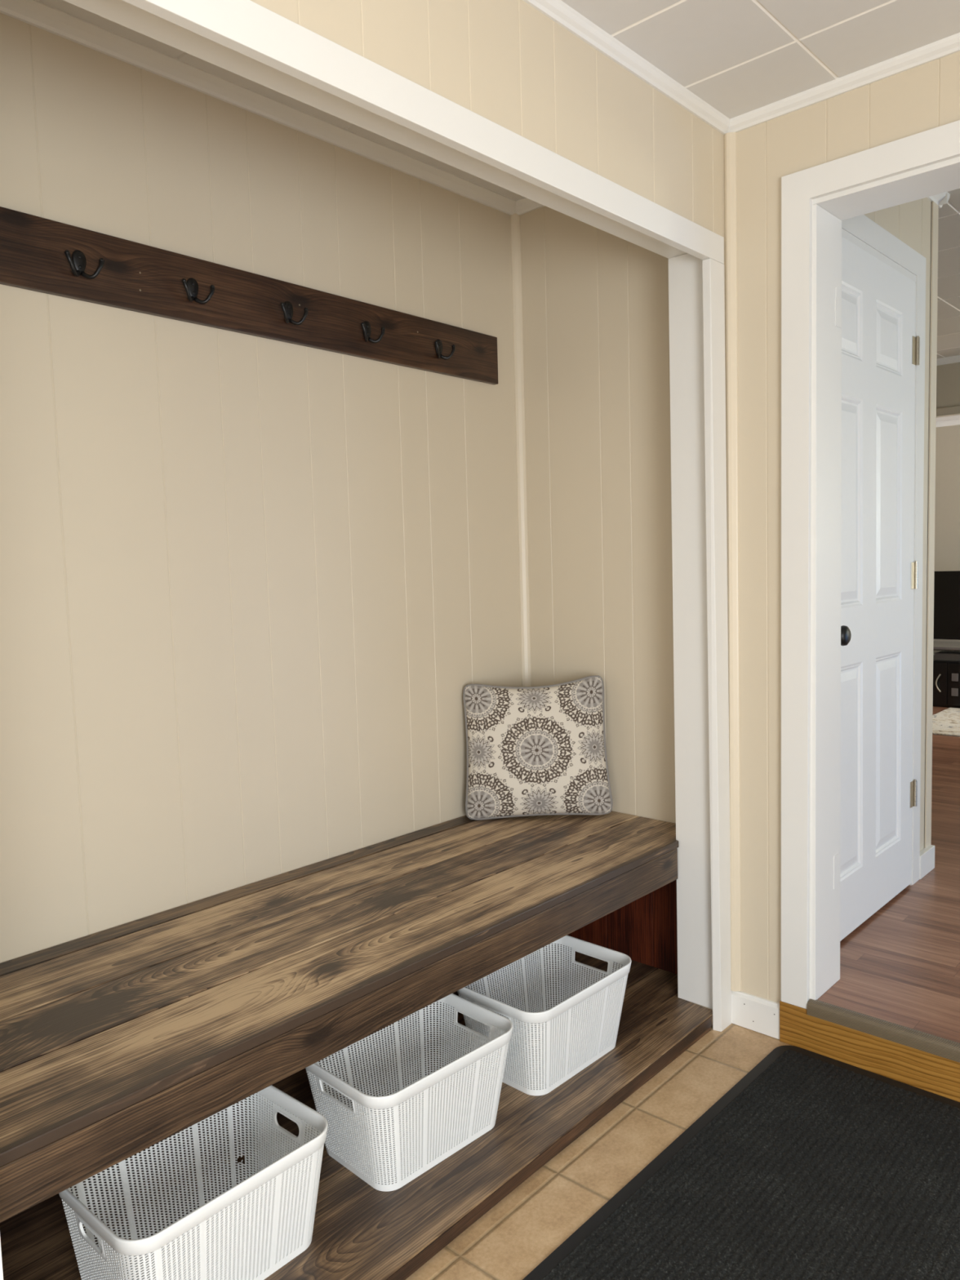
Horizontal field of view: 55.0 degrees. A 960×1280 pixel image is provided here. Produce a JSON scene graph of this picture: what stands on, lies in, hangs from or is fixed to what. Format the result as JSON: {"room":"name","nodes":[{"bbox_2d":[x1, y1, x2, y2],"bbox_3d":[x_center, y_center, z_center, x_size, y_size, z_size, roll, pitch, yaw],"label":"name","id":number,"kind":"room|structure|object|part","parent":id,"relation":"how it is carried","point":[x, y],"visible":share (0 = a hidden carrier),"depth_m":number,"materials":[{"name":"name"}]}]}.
{"room":"mudroom","nodes":[
{"label":"mudroom","id":0,"kind":"room"},
{"bbox_2d":[0,13,522,963],"bbox_3d":[-0.597,-0.098,2.310,0.060,2.434,2.137,3,6,42],"label":"wall","id":1,"kind":"structure","parent":0,"point":[253,588],"depth_m":2.23,"materials":[{"name":"beige paint"}]},
{"bbox_2d":[0,206,497,384],"bbox_3d":[-0.554,-0.820,2.237,0.052,0.168,1.824,3,6,42],"label":"coat rack","id":2,"kind":"object","parent":1,"relation":"attached to","point":[38,254],"visible":1,"depth_m":2.18,"materials":[{"name":"brown wood"}]},
{"bbox_2d":[0,0,515,215],"bbox_3d":[-0.595,-1.295,2.179,0.040,0.032,2.137,3,6,42],"label":"trim","id":3,"kind":"structure","parent":1,"relation":"attached to","point":[35,13],"depth_m":2.18,"materials":[{"name":"white paint"}]},
{"bbox_2d":[0,811,678,1222],"bbox_3d":[-0.309,0.676,2.128,0.662,0.111,2.131,3,6,42],"label":"storage bench","id":4,"kind":"object","parent":1,"relation":"attached to","point":[117,1042],"visible":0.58,"depth_m":1.83,"materials":[{"name":"brown wood"}]},
{"bbox_2d":[462,675,613,820],"bbox_3d":[0.176,0.332,2.830,0.452,0.432,0.121,-1,5,3],"label":"throw cushion","id":5,"kind":"object","parent":4,"relation":"on","point":[541,750],"visible":1,"depth_m":2.80,"materials":[{"name":"fabric"}]},
{"bbox_2d":[510,213,531,687],"bbox_3d":[0.140,-0.420,3.038,0.022,1.900,0.022,3,6,42],"label":"trim","id":6,"kind":"structure","parent":1,"relation":"attached to","point":[515,218],"depth_m":3.02,"materials":[{"name":"beige paint"}]},
{"bbox_2d":[250,0,717,234],"bbox_3d":[-0.082,-1.123,1.714,0.140,0.320,1.880,3,6,42],"label":"wall","id":7,"kind":"structure","parent":0,"point":[505,62],"depth_m":1.83,"materials":[{"name":"beige paint"}]},
{"bbox_2d":[63,0,687,258],"bbox_3d":[-0.086,-0.950,1.730,0.122,0.020,1.930,3,6,42],"label":"trim","id":8,"kind":"structure","parent":7,"relation":"attached to","point":[121,12],"depth_m":1.61,"materials":[{"name":"white paint"}]},
{"bbox_2d":[122,0,724,263],"bbox_3d":[-0.051,-0.927,1.661,0.023,0.068,1.994,3,6,42],"label":"trim","id":9,"kind":"structure","parent":7,"relation":"attached to","point":[247,28],"depth_m":1.57,"materials":[{"name":"white paint"}]},
{"bbox_2d":[522,0,729,134],"bbox_3d":[-0.622,-1.167,1.000,0.024,0.030,3.750,3,6,42],"label":"trim","id":10,"kind":"structure","parent":7,"relation":"attached to","point":[557,11],"depth_m":2.02,"materials":[{"name":"white paint"}]},
{"bbox_2d":[35,0,959,200],"bbox_3d":[0.194,-1.192,0.305,3.738,0.092,3.837,3,6,42],"label":"ceiling","id":11,"kind":"structure","parent":0,"point":[740,57],"depth_m":2.00,"materials":[{"name":"tile"}]},
{"bbox_2d":[520,206,675,823],"bbox_3d":[0.457,-0.170,2.830,0.788,2.434,0.060,3,6,42],"label":"wall","id":12,"kind":"structure","parent":0,"point":[596,321],"depth_m":2.83,"materials":[{"name":"beige paint"}]},
{"bbox_2d":[515,197,545,214],"bbox_3d":[0.389,-1.365,2.695,0.788,0.032,0.040,3,6,42],"label":"trim","id":13,"kind":"structure","parent":12,"relation":"attached to","point":[524,205],"depth_m":2.92,"materials":[{"name":"white paint"}]},
{"bbox_2d":[567,879,677,973],"bbox_3d":[0.413,0.821,2.929,0.634,0.354,0.010,3,6,42],"label":"panel","id":14,"kind":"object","parent":12,"relation":"attached to","point":[644,929],"depth_m":2.84,"materials":[{"name":"brown wood"}]},
{"bbox_2d":[405,1022,791,1279],"bbox_3d":[0.213,1.289,0.496,3.798,0.080,3.750,3,6,42],"label":"floor","id":15,"kind":"structure","parent":0,"point":[523,1228],"depth_m":1.98,"materials":[{"name":"beige tile"}]},
{"bbox_2d":[0,943,712,1279],"bbox_3d":[-0.243,1.107,2.114,0.804,0.045,2.131,3,6,42],"label":"platform","id":16,"kind":"object","parent":15,"relation":"on","point":[361,1231],"visible":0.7,"depth_m":1.91,"materials":[{"name":"brown wood"}]},
{"bbox_2d":[58,1084,328,1279],"bbox_3d":[-0.502,1.016,1.656,0.295,0.224,0.410,3,6,41],"label":"storage basket","id":17,"kind":"object","parent":16,"relation":"on","point":[248,1231],"visible":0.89,"depth_m":1.65,"materials":[{"name":"white plastic"}]},
{"bbox_3d":[-0.633,0.974,1.506,0.085,0.034,0.008,3,6,41],"label":"handle frame","id":18,"kind":"part","parent":17,"relation":"part of","materials":[{"name":"white plastic"}]},
{"bbox_3d":[-0.374,0.943,1.797,0.085,0.034,0.008,3,6,41],"label":"handle frame","id":19,"kind":"part","parent":17,"relation":"part of","materials":[{"name":"white plastic"}]},
{"bbox_2d":[305,993,512,1191],"bbox_3d":[-0.151,0.977,2.020,0.410,0.224,0.295,-6,7,-45],"label":"storage basket","id":20,"kind":"object","parent":16,"relation":"on","point":[406,1132],"visible":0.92,"depth_m":1.96,"materials":[{"name":"white plastic"}]},
{"bbox_3d":[-0.291,0.926,1.879,0.009,0.031,0.120,-6,7,-45],"label":"handle frame","id":21,"kind":"part","parent":20,"relation":"part of","materials":[{"name":"white plastic"}]},
{"bbox_3d":[-0.016,0.896,2.151,0.009,0.031,0.120,-6,7,-45],"label":"handle frame","id":22,"kind":"part","parent":20,"relation":"part of","materials":[{"name":"white plastic"}]},
{"bbox_2d":[457,934,631,1095],"bbox_3d":[0.166,0.942,2.338,0.295,0.224,0.410,3,6,43],"label":"storage basket","id":23,"kind":"object","parent":16,"relation":"on","point":[547,1048],"visible":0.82,"depth_m":2.28,"materials":[{"name":"white plastic"}]},
{"bbox_3d":[0.030,0.892,2.193,0.120,0.031,0.009,3,6,43],"label":"handle frame","id":24,"kind":"part","parent":23,"relation":"part of","materials":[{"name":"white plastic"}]},
{"bbox_3d":[0.297,0.861,2.473,0.120,0.031,0.009,3,6,43],"label":"handle frame","id":25,"kind":"part","parent":23,"relation":"part of","materials":[{"name":"white plastic"}]},
{"bbox_2d":[522,1045,959,1279],"bbox_3d":[0.601,1.147,1.561,0.912,0.007,1.598,3,6,42],"label":"door mat","id":26,"kind":"object","parent":15,"relation":"on","point":[812,1166],"visible":1,"depth_m":1.87,"materials":[{"name":"black rubber"}]},
{"bbox_2d":[676,130,725,1009],"bbox_3d":[0.600,-0.147,2.507,0.140,2.432,0.050,3,6,42],"label":"wall","id":27,"kind":"structure","parent":0,"point":[720,137],"depth_m":2.37,"materials":[{"name":"beige paint"}]},
{"bbox_2d":[668,253,712,1008],"bbox_3d":[0.584,0.003,2.511,0.122,2.042,0.029,3,6,42],"label":"trim","id":28,"kind":"structure","parent":27,"relation":"attached to","point":[694,925],"depth_m":2.50,"materials":[{"name":"white paint"}]},
{"bbox_2d":[702,257,731,1031],"bbox_3d":[0.633,0.050,2.458,0.023,2.046,0.090,3,6,42],"label":"trim","id":29,"kind":"structure","parent":27,"relation":"attached to","point":[713,296],"depth_m":2.44,"materials":[{"name":"white paint"}]},
{"bbox_2d":[736,51,959,1003],"bbox_3d":[1.806,-0.102,1.538,2.950,2.432,0.150,3,6,42],"label":"wall","id":30,"kind":"structure","parent":0,"point":[924,97],"depth_m":2.38,"materials":[{"name":"beige paint"}]},
{"bbox_2d":[724,132,741,991],"bbox_3d":[0.673,-0.165,2.461,0.030,2.278,0.016,3,6,42],"label":"trim","id":31,"kind":"structure","parent":30,"relation":"attached to","point":[730,138],"depth_m":2.45,"materials":[{"name":"beige paint"}]},
{"bbox_2d":[731,991,779,1039],"bbox_3d":[0.753,1.020,2.518,0.146,0.094,0.012,3,6,42],"label":"baseboard","id":32,"kind":"structure","parent":30,"relation":"attached to","point":[760,1015],"depth_m":2.51,"materials":[{"name":"white paint"}]},
{"bbox_2d":[809,204,841,999],"bbox_3d":[0.896,-0.066,2.390,0.017,2.009,0.167,3,6,42],"label":"trim","id":33,"kind":"structure","parent":30,"relation":"attached to","point":[826,378],"depth_m":2.37,"materials":[{"name":"white paint"}]},
{"bbox_2d":[727,32,959,133],"bbox_3d":[1.714,-1.265,1.379,2.950,0.030,0.024,3,6,42],"label":"trim","id":34,"kind":"structure","parent":30,"relation":"attached to","point":[949,45],"depth_m":2.15,"materials":[{"name":"white paint"}]},
{"bbox_2d":[779,1000,959,1102],"bbox_3d":[1.182,1.032,2.119,1.026,0.111,0.019,3,6,42],"label":"trim","id":35,"kind":"structure","parent":30,"relation":"attached to","point":[933,1073],"depth_m":2.30,"materials":[{"name":"brown wood"}]},
{"bbox_2d":[781,120,959,1008],"bbox_3d":[1.150,-0.076,2.029,1.018,2.112,0.019,3,6,42],"label":"trim","id":36,"kind":"structure","parent":30,"relation":"attached to","point":[942,143],"depth_m":2.31,"materials":[{"name":"white paint"}]},
{"bbox_2d":[806,999,959,1062],"bbox_3d":[1.176,0.971,2.119,0.859,0.036,0.031,3,6,42],"label":"trim","id":37,"kind":"structure","parent":30,"relation":"attached to","point":[919,1040],"depth_m":2.27,"materials":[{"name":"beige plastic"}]},
{"bbox_2d":[812,156,959,220],"bbox_3d":[1.212,-0.059,2.096,0.878,2.026,0.161,3,6,42],"label":"trim","id":38,"kind":"structure","parent":30,"relation":"attached to","point":[944,176],"depth_m":2.18,"materials":[{"name":"white paint"}]},
{"bbox_2d":[817,706,959,1043],"bbox_3d":[2.793,0.743,4.845,6.000,0.110,6.200,3,6,42],"label":"floor","id":39,"kind":"structure","parent":0,"point":[900,966],"depth_m":2.73,"materials":[{"name":"brown laminate"}]},
{"bbox_2d":[932,707,959,737],"bbox_3d":[3.742,0.576,5.829,1.740,0.010,1.090,3,6,42],"label":"area rug","id":40,"kind":"object","parent":39,"relation":"on","point":[946,722],"visible":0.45,"depth_m":6.21,"materials":[{"name":"beige carpet"}]},
{"bbox_2d":[933,640,959,708],"bbox_3d":[3.808,0.270,6.819,1.560,0.453,0.499,3,6,42],"label":"tv stand","id":41,"kind":"object","parent":39,"relation":"on","point":[946,673],"visible":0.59,"depth_m":6.85,"materials":[{"name":"black paint"}]},
{"bbox_3d":[3.411,0.321,6.871,0.040,0.136,0.010,-2,5,-2],"label":"handle","id":42,"kind":"part","parent":41,"relation":"part of","materials":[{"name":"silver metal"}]},
{"bbox_3d":[3.295,0.318,7.009,0.470,0.316,0.016,3,6,42],"label":"door","id":43,"kind":"part","parent":41,"relation":"part of","materials":[{"name":"black paint"}]},
{"bbox_2d":[933,648,959,651],"bbox_3d":[3.813,0.107,6.816,1.500,0.090,0.430,3,6,42],"label":"shelf","id":44,"kind":"object","parent":41,"relation":"attached to","point":[933,649],"depth_m":6.84,"materials":[{"name":"black paint"}]},
{"bbox_3d":[3.805,0.053,6.805,1.560,0.018,0.490,3,6,42],"label":"glass","id":45,"kind":"part","parent":41,"relation":"part of","materials":[{"name":"grey glass"}]},
{"bbox_2d":[933,570,959,639],"bbox_3d":[3.816,-0.232,6.750,1.430,0.556,0.190,3,6,42],"label":"television","id":46,"kind":"object","parent":41,"relation":"on","point":[946,584],"visible":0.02,"depth_m":6.97,"materials":[{"name":"black paint"}]},
{"bbox_3d":[3.658,0.335,6.677,0.505,0.316,0.016,3,6,42],"label":"door","id":47,"kind":"part","parent":41,"relation":"part of","materials":[{"name":"black paint"}]},
{"bbox_3d":[3.503,0.385,6.810,0.044,0.058,0.005,3,6,42],"label":"pane","id":48,"kind":"part","parent":41,"relation":"part of","materials":[{"name":"grey glass"}]},
{"bbox_3d":[3.499,0.275,6.801,0.044,0.058,0.005,3,6,42],"label":"pane","id":49,"kind":"part","parent":41,"relation":"part of","materials":[{"name":"grey glass"}]},
{"bbox_2d":[864,197,931,851],"bbox_3d":[1.223,-0.324,2.920,0.060,2.418,1.125,3,6,42],"label":"wall","id":50,"kind":"structure","parent":0,"point":[910,222],"depth_m":3.19,"materials":[{"name":"beige paint"}]},
{"bbox_2d":[840,236,919,941],"bbox_3d":[1.209,-0.132,2.817,0.105,2.030,0.855,3,6,42],"label":"door","id":51,"kind":"structure","parent":50,"relation":"in","point":[880,348],"depth_m":2.87,"materials":[{"name":"white paint"}]},
{"bbox_3d":[0.988,-0.012,2.556,0.070,0.066,0.066,3,6,42],"label":"knob","id":52,"kind":"part","parent":51,"relation":"part of","materials":[{"name":"black metal"}]},
{"bbox_2d":[841,214,925,885],"bbox_3d":[1.190,-0.180,2.857,0.050,2.143,0.956,3,6,42],"label":"trim","id":53,"kind":"structure","parent":50,"relation":"attached to","point":[861,231],"depth_m":3.11,"materials":[{"name":"white paint"}]},
{"bbox_2d":[919,844,934,879],"bbox_3d":[1.609,0.802,3.339,0.022,0.085,0.162,3,6,42],"label":"baseboard","id":54,"kind":"structure","parent":50,"relation":"attached to","point":[926,855],"depth_m":3.33,"materials":[{"name":"white paint"}]},
{"bbox_2d":[924,200,938,848],"bbox_3d":[1.599,-0.341,3.304,0.036,2.368,0.059,3,6,42],"label":"trim","id":55,"kind":"structure","parent":50,"relation":"attached to","point":[935,207],"depth_m":3.28,"materials":[{"name":"beige paint"}]},
{"bbox_2d":[924,204,931,833],"bbox_3d":[0.499,-0.416,4.303,3.000,2.418,0.060,3,6,42],"label":"wall","id":56,"kind":"structure","parent":0,"point":[931,204],"depth_m":3.27,"materials":[{"name":"beige paint"}]},
{"bbox_2d":[927,191,950,208],"bbox_3d":[0.080,-1.543,3.863,3.169,0.038,1.159,3,6,42],"label":"trim","id":57,"kind":"structure","parent":56,"relation":"attached to","point":[940,199],"depth_m":3.19,"materials":[{"name":"white paint"}]},
{"bbox_2d":[933,424,959,655],"bbox_3d":[4.486,-0.709,6.621,6.000,2.398,0.080,3,6,42],"label":"wall","id":58,"kind":"structure","parent":0,"point":[947,503],"depth_m":7.26,"materials":[{"name":"paint"}]},
{"bbox_2d":[936,418,959,426],"bbox_3d":[4.420,-1.656,6.501,6.000,0.038,0.034,3,6,42],"label":"trim","id":59,"kind":"structure","parent":58,"relation":"attached to","point":[954,422],"depth_m":7.20,"materials":[{"name":"white paint"}]},
{"bbox_2d":[936,362,959,417],"bbox_3d":[3.574,-0.602,5.630,6.000,2.398,0.120,3,6,42],"label":"wall","id":60,"kind":"structure","parent":0,"point":[948,375],"depth_m":5.95,"materials":[{"name":"paint"}]},
{"bbox_2d":[936,405,959,417],"bbox_3d":[2.748,-1.488,6.202,3.950,0.050,0.018,3,6,42],"label":"trim","id":61,"kind":"structure","parent":60,"relation":"attached to","point":[952,410],"depth_m":5.95,"materials":[{"name":"paint"}]},
{"bbox_2d":[936,355,959,365],"bbox_3d":[3.489,-1.772,5.478,6.000,0.038,0.034,3,6,42],"label":"trim","id":62,"kind":"structure","parent":60,"relation":"attached to","point":[953,359],"depth_m":5.92,"materials":[{"name":"white paint"}]},
{"bbox_2d":[936,414,959,422],"bbox_3d":[4.035,-1.678,6.079,6.000,0.094,1.330,3,6,42],"label":"ceiling","id":63,"kind":"structure","parent":0,"point":[953,417],"depth_m":7.08,"materials":[{"name":"white paint"}]},
{"bbox_2d":[937,188,959,358],"bbox_3d":[2.773,-1.737,4.698,6.000,0.060,6.050,3,6,42],"label":"ceiling","id":64,"kind":"structure","parent":0,"point":[948,224],"depth_m":4.24,"materials":[{"name":"paint"}]},
{"bbox_3d":[-1.301,0.076,0.443,0.140,2.432,1.820,3,6,42],"label":"wall","id":65,"kind":"structure","parent":0,"visible":0},
{"bbox_2d":[0,1238,3,1279],"bbox_3d":[-0.688,0.176,1.111,0.146,2.088,0.082,3,6,42],"label":"trim","id":66,"kind":"structure","parent":65,"relation":"attached to","point":[1,1260],"depth_m":1.14,"materials":[{"name":"white paint"}]}
]}

